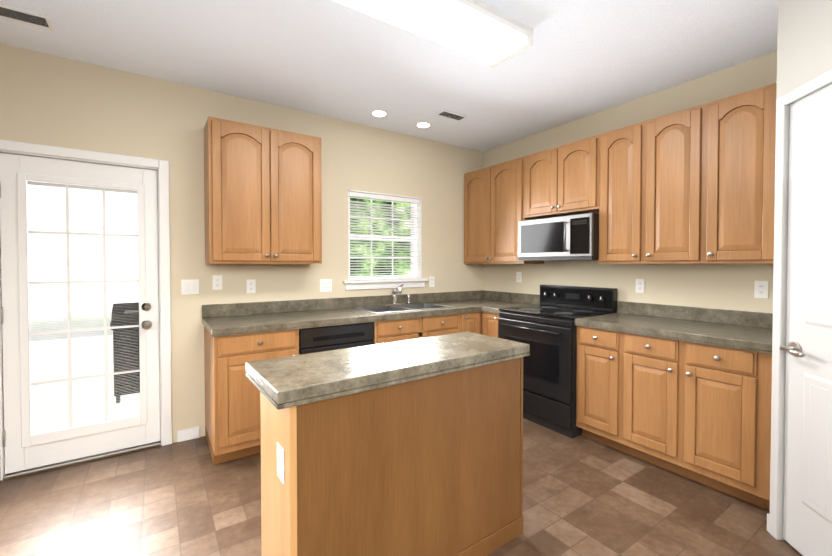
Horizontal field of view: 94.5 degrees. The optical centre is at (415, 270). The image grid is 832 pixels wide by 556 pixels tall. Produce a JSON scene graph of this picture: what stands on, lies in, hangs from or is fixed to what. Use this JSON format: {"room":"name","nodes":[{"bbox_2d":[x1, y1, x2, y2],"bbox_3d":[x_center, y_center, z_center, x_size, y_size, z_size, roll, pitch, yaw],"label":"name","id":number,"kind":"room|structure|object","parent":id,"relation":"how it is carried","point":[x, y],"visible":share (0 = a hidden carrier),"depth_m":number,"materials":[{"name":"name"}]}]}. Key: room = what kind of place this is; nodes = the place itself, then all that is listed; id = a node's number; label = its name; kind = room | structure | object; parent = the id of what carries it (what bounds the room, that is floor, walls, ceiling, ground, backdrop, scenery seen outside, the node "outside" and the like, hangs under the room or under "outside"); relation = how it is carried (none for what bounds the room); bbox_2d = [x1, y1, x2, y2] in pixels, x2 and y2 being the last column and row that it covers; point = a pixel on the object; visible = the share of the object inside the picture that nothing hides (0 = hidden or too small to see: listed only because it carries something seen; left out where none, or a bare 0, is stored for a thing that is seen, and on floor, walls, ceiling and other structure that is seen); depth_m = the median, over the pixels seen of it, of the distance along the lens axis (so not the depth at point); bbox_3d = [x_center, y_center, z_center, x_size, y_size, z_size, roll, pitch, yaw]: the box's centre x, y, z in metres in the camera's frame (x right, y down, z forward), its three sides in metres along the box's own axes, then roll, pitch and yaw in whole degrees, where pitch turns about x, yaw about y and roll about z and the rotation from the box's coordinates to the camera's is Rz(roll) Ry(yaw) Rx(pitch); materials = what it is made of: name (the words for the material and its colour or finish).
{"room":"kitchen","nodes":[
{"label":"kitchen","id":0,"kind":"room"},
{"bbox_2d":[0,44,482,442],"bbox_3d":[-1.561,-0.059,3.126,5.910,2.690,0.140,-1,1,-34],"label":"wall","id":1,"kind":"structure","parent":0,"point":[50,100],"depth_m":2.97,"materials":[{"name":"beige paint"}]},
{"bbox_2d":[0,153,159,473],"bbox_3d":[-2.234,0.269,2.605,0.819,2.008,0.127,-1,1,-34],"label":"entry door","id":2,"kind":"structure","parent":1,"relation":"in","point":[24,449],"depth_m":2.58,"materials":[{"name":"white wood"}]},
{"bbox_2d":[0,139,171,480],"bbox_3d":[-2.258,0.244,2.647,0.956,2.102,0.160,-1,1,-34],"label":"door frame","id":3,"kind":"structure","parent":1,"relation":"attached to","point":[161,167],"depth_m":2.80,"materials":[{"name":"white paint"}]},
{"bbox_2d":[177,427,199,441],"bbox_3d":[-1.054,1.303,-0.276,2.625,0.085,6.100,-1,1,-34],"label":"baseboard","id":4,"kind":"structure","parent":1,"relation":"attached to","point":[188,434],"depth_m":2.93,"materials":[{"name":"white paint"}]},
{"bbox_2d":[181,279,198,294],"bbox_3d":[-1.719,0.123,2.932,0.116,0.114,0.008,-1,1,-34],"label":"light switch","id":5,"kind":"object","parent":1,"relation":"attached to","point":[189,286],"visible":1,"depth_m":2.93,"materials":[{"name":"white plastic"}]},
{"bbox_2d":[212,275,221,289],"bbox_3d":[-1.566,0.093,3.035,0.070,0.114,0.008,-1,1,-34],"label":"electrical outlet","id":6,"kind":"object","parent":1,"relation":"attached to","point":[216,282],"visible":1,"depth_m":3.03,"materials":[{"name":"white plastic"}]},
{"bbox_2d":[247,279,255,292],"bbox_3d":[-1.360,0.128,3.176,0.070,0.114,0.008,-1,1,-34],"label":"electrical outlet","id":7,"kind":"object","parent":1,"relation":"attached to","point":[251,285],"visible":1,"depth_m":3.17,"materials":[{"name":"white plastic"}]},
{"bbox_2d":[204,116,321,263],"bbox_3d":[-1.196,-0.578,3.064,0.828,1.040,0.354,-1,1,-34],"label":"upper cabinet","id":8,"kind":"object","parent":1,"relation":"attached to","point":[262,195],"visible":1,"depth_m":2.91,"materials":[{"name":"brown wood"}]},
{"bbox_2d":[320,279,331,291],"bbox_3d":[-0.829,0.135,3.536,0.116,0.114,0.008,-1,1,-34],"label":"electrical outlet","id":9,"kind":"object","parent":1,"relation":"attached to","point":[325,285],"visible":1,"depth_m":3.54,"materials":[{"name":"white plastic"}]},
{"bbox_2d":[342,189,427,289],"bbox_3d":[-0.319,-0.301,3.937,0.970,0.956,0.185,-1,1,-34],"label":"window","id":10,"kind":"structure","parent":1,"relation":"in","point":[378,284],"depth_m":3.97,"materials":[{"name":"white paint"}]},
{"bbox_2d":[349,191,419,279],"bbox_3d":[-0.311,-0.340,3.925,0.818,0.848,0.052,-1,1,-34],"label":"window blind","id":11,"kind":"object","parent":10,"relation":"attached to","point":[357,195],"visible":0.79,"depth_m":3.91,"materials":[{"name":"white paint"}]},
{"bbox_2d":[429,277,433,286],"bbox_3d":[0.174,0.120,4.216,0.070,0.114,0.008,-1,1,-34],"label":"electrical outlet","id":12,"kind":"object","parent":1,"relation":"attached to","point":[431,281],"visible":1,"depth_m":4.21,"materials":[{"name":"white plastic"}]},
{"bbox_2d":[0,0,777,151],"bbox_3d":[0.190,-1.409,0.520,5.910,0.100,6.380,-1,1,-34],"label":"ceiling","id":13,"kind":"structure","parent":0,"point":[578,59],"depth_m":2.48,"materials":[{"name":"white paint"}]},
{"bbox_2d":[0,3,54,30],"bbox_3d":[-2.184,-1.378,2.053,0.360,0.015,0.150,-1,1,-34],"label":"ceiling vent","id":14,"kind":"object","parent":13,"relation":"in","point":[20,15],"visible":1,"depth_m":2.08,"materials":[{"name":"grey metal"}]},
{"bbox_2d":[370,109,388,116],"bbox_3d":[-0.328,-1.404,3.432,0.170,0.010,0.170,-1,1,-34],"label":"recessed light","id":15,"kind":"object","parent":13,"relation":"in","point":[379,113],"visible":1,"depth_m":3.42,"materials":[{"name":"white glass"}]},
{"bbox_2d":[415,121,431,127],"bbox_3d":[0.072,-1.409,3.715,0.170,0.010,0.170,-1,1,-34],"label":"recessed light","id":16,"kind":"object","parent":13,"relation":"in","point":[423,124],"visible":0.98,"depth_m":3.69,"materials":[{"name":"white glass"}]},
{"bbox_2d":[319,0,532,68],"bbox_3d":[0.102,-1.335,2.014,1.160,0.100,0.320,-1,1,-34],"label":"ceiling light fixture","id":17,"kind":"object","parent":13,"relation":"attached to","point":[484,32],"visible":1,"depth_m":2.04,"materials":[{"name":"white paint"}]},
{"bbox_2d":[435,109,467,120],"bbox_3d":[0.318,-1.402,3.477,0.280,0.015,0.130,-1,1,-34],"label":"ceiling vent","id":18,"kind":"object","parent":13,"relation":"in","point":[448,114],"visible":1,"depth_m":3.46,"materials":[{"name":"grey metal"}]},
{"bbox_2d":[0,418,802,555],"bbox_3d":[0.190,1.381,0.568,5.910,0.100,6.380,-1,1,-34],"label":"floor","id":19,"kind":"structure","parent":0,"point":[584,496],"depth_m":2.10,"materials":[{"name":"tile"}]},
{"bbox_2d":[204,326,298,464],"bbox_3d":[-1.236,0.849,2.883,0.552,0.884,0.649,-1,1,-34],"label":"base cabinet","id":20,"kind":"object","parent":19,"relation":"on","point":[232,415],"visible":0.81,"depth_m":2.59,"materials":[{"name":"brown wood"}]},
{"bbox_2d":[299,322,374,354],"bbox_3d":[-0.754,0.845,3.216,0.611,0.880,0.604,-1,1,-34],"label":"dishwasher","id":21,"kind":"object","parent":19,"relation":"on","point":[321,339],"visible":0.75,"depth_m":2.94,"materials":[{"name":"black metal"}]},
{"bbox_2d":[246,332,529,555],"bbox_3d":[-0.064,0.837,1.732,1.226,0.947,0.483,-1,1,-34],"label":"kitchen island","id":22,"kind":"object","parent":19,"relation":"on","point":[412,447],"visible":1,"depth_m":1.51,"materials":[{"name":"brown wood"}]},
{"bbox_2d":[374,314,458,343],"bbox_3d":[-0.118,0.836,3.642,0.908,0.884,0.649,-1,1,-34],"label":"base cabinet","id":23,"kind":"object","parent":19,"relation":"on","point":[387,331],"visible":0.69,"depth_m":3.36,"materials":[{"name":"brown wood"}]},
{"bbox_2d":[202,284,518,336],"bbox_3d":[-0.248,0.332,3.554,2.980,0.383,0.633,-1,1,-34],"label":"countertop","id":24,"kind":"structure","parent":23,"relation":"on","point":[228,319],"depth_m":3.29,"materials":[{"name":"laminate"}]},
{"bbox_2d":[459,312,481,333],"bbox_3d":[0.624,0.827,4.144,0.884,0.884,0.649,-1,1,-34],"label":"base cabinet","id":25,"kind":"object","parent":19,"relation":"on","point":[471,322],"visible":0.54,"depth_m":3.73,"materials":[{"name":"brown wood"}]},
{"bbox_2d":[481,290,539,313],"bbox_3d":[0.798,0.319,4.102,0.633,0.151,0.857,-1,1,-34],"label":"countertop","id":26,"kind":"structure","parent":25,"relation":"on","point":[522,299],"depth_m":4.09,"materials":[{"name":"laminate"}]},
{"bbox_2d":[482,312,499,337],"bbox_3d":[0.960,0.832,3.859,0.649,0.884,0.260,-1,1,-34],"label":"base cabinet","id":27,"kind":"object","parent":19,"relation":"on","point":[489,324],"visible":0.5,"depth_m":3.70,"materials":[{"name":"brown wood"}]},
{"bbox_2d":[498,284,616,438],"bbox_3d":[1.217,0.714,3.411,0.718,1.135,0.756,-1,1,-34],"label":"range","id":28,"kind":"object","parent":19,"relation":"on","point":[546,329],"visible":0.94,"depth_m":3.18,"materials":[{"name":"black metal"}]},
{"bbox_2d":[576,326,626,452],"bbox_3d":[1.560,0.847,2.974,0.649,0.884,0.347,-1,1,-34],"label":"base cabinet","id":29,"kind":"object","parent":19,"relation":"on","point":[599,389],"visible":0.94,"depth_m":2.79,"materials":[{"name":"brown wood"}]},
{"bbox_2d":[621,332,685,476],"bbox_3d":[1.761,0.852,2.677,0.649,0.884,0.369,-1,1,-34],"label":"base cabinet","id":30,"kind":"object","parent":19,"relation":"on","point":[651,423],"visible":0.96,"depth_m":2.50,"materials":[{"name":"brown wood"}]},
{"bbox_2d":[681,341,771,510],"bbox_3d":[1.988,0.858,2.342,0.649,0.884,0.442,-1,1,-34],"label":"base cabinet","id":31,"kind":"object","parent":19,"relation":"on","point":[726,422],"visible":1,"depth_m":2.17,"materials":[{"name":"brown wood"}]},
{"bbox_2d":[574,301,772,353],"bbox_3d":[1.794,0.344,2.633,0.633,0.151,1.157,-1,1,-34],"label":"countertop","id":32,"kind":"structure","parent":31,"relation":"on","point":[745,330],"depth_m":2.60,"materials":[{"name":"stone"}]},
{"bbox_2d":[483,52,776,312],"bbox_3d":[2.617,-0.041,2.105,0.140,2.690,6.240,-1,1,-34],"label":"wall","id":33,"kind":"structure","parent":0,"point":[724,286],"depth_m":3.04,"materials":[{"name":"beige paint"}]},
{"bbox_2d":[464,156,543,263],"bbox_3d":[0.909,-0.597,4.172,0.354,1.040,0.880,-1,1,-34],"label":"upper cabinet","id":34,"kind":"object","parent":33,"relation":"attached to","point":[493,205],"visible":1,"depth_m":4.04,"materials":[{"name":"brown wood"}]},
{"bbox_2d":[516,272,521,281],"bbox_3d":[1.119,0.068,4.184,0.008,0.114,0.070,-1,1,-34],"label":"electrical outlet","id":35,"kind":"object","parent":33,"relation":"attached to","point":[518,276],"visible":1,"depth_m":4.18,"materials":[{"name":"white plastic"}]},
{"bbox_2d":[524,134,599,218],"bbox_3d":[1.370,-0.807,3.489,0.354,0.595,0.760,-1,1,-34],"label":"upper cabinet","id":36,"kind":"object","parent":33,"relation":"attached to","point":[562,180],"visible":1,"depth_m":3.36,"materials":[{"name":"brown wood"}]},
{"bbox_2d":[518,213,598,260],"bbox_3d":[1.333,-0.282,3.473,0.441,0.375,0.754,-1,1,-34],"label":"microwave","id":37,"kind":"object","parent":36,"relation":"attached to","point":[569,238],"visible":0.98,"depth_m":3.30,"materials":[{"name":"silver metal"}]},
{"bbox_2d":[599,121,644,263],"bbox_3d":[1.681,-0.577,3.034,0.354,1.040,0.347,-1,1,-34],"label":"upper cabinet","id":38,"kind":"object","parent":33,"relation":"attached to","point":[621,192],"visible":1,"depth_m":2.94,"materials":[{"name":"brown wood"}]},
{"bbox_2d":[636,279,644,292],"bbox_3d":[1.828,0.123,3.140,0.008,0.114,0.070,-1,1,-34],"label":"electrical outlet","id":39,"kind":"object","parent":33,"relation":"attached to","point":[640,285],"visible":1,"depth_m":3.13,"materials":[{"name":"white plastic"}]},
{"bbox_2d":[644,104,708,263],"bbox_3d":[1.883,-0.572,2.736,0.354,1.040,0.372,-1,1,-34],"label":"upper cabinet","id":40,"kind":"object","parent":33,"relation":"attached to","point":[674,188],"visible":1,"depth_m":2.64,"materials":[{"name":"brown wood"}]},
{"bbox_2d":[703,83,776,263],"bbox_3d":[2.111,-0.566,2.400,0.354,1.040,0.441,-1,1,-34],"label":"upper cabinet","id":41,"kind":"object","parent":33,"relation":"attached to","point":[739,180],"visible":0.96,"depth_m":2.34,"materials":[{"name":"brown wood"}]},
{"bbox_2d":[754,281,768,298],"bbox_3d":[2.254,0.122,2.511,0.008,0.114,0.070,-1,1,-34],"label":"electrical outlet","id":42,"kind":"object","parent":33,"relation":"attached to","point":[761,289],"visible":1,"depth_m":2.51,"materials":[{"name":"white plastic"}]},
{"bbox_2d":[776,0,831,99],"bbox_3d":[1.711,-0.030,1.457,0.804,2.690,0.600,-1,1,-34],"label":"wall","id":43,"kind":"structure","parent":0,"point":[804,43],"depth_m":1.30,"materials":[{"name":"grey paint"}]},
{"bbox_2d":[767,69,831,539],"bbox_3d":[1.749,0.243,1.392,0.138,2.146,1.050,0,1,9],"label":"door frame","id":44,"kind":"structure","parent":43,"relation":"attached to","point":[775,515],"depth_m":1.86,"materials":[{"name":"white paint"}]},
{"bbox_2d":[780,84,831,555],"bbox_3d":[1.744,0.258,1.524,0.474,2.088,0.509,-1,1,-34],"label":"pantry door","id":45,"kind":"structure","parent":43,"relation":"in","point":[807,502],"depth_m":1.72,"materials":[{"name":"white paint"}]},
{"label":"outside","id":46,"kind":"structure","parent":0,"visible":0},
{"bbox_2d":[29,335,139,435],"bbox_3d":[-2.774,1.276,7.764,14.000,0.100,8.860,-1,1,-34],"label":"ground","id":47,"kind":"structure","parent":46,"point":[31,359],"depth_m":4.25,"materials":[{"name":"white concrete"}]},
{"bbox_2d":[110,302,139,402],"bbox_3d":[-2.698,0.809,4.133,0.880,0.961,0.562,-1,1,-34],"label":"outdoor grill","id":48,"kind":"object","parent":47,"relation":"on","point":[134,309],"depth_m":3.77,"materials":[{"name":"black metal"}]},
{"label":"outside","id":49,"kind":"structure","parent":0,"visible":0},
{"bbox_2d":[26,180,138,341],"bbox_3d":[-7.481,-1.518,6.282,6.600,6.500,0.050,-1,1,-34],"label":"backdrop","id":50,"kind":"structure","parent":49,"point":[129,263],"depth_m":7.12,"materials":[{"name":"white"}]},
{"bbox_2d":[350,198,409,275],"bbox_3d":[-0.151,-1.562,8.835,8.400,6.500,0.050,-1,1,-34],"label":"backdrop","id":51,"kind":"structure","parent":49,"point":[376,201],"depth_m":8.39,"materials":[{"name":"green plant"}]}
]}

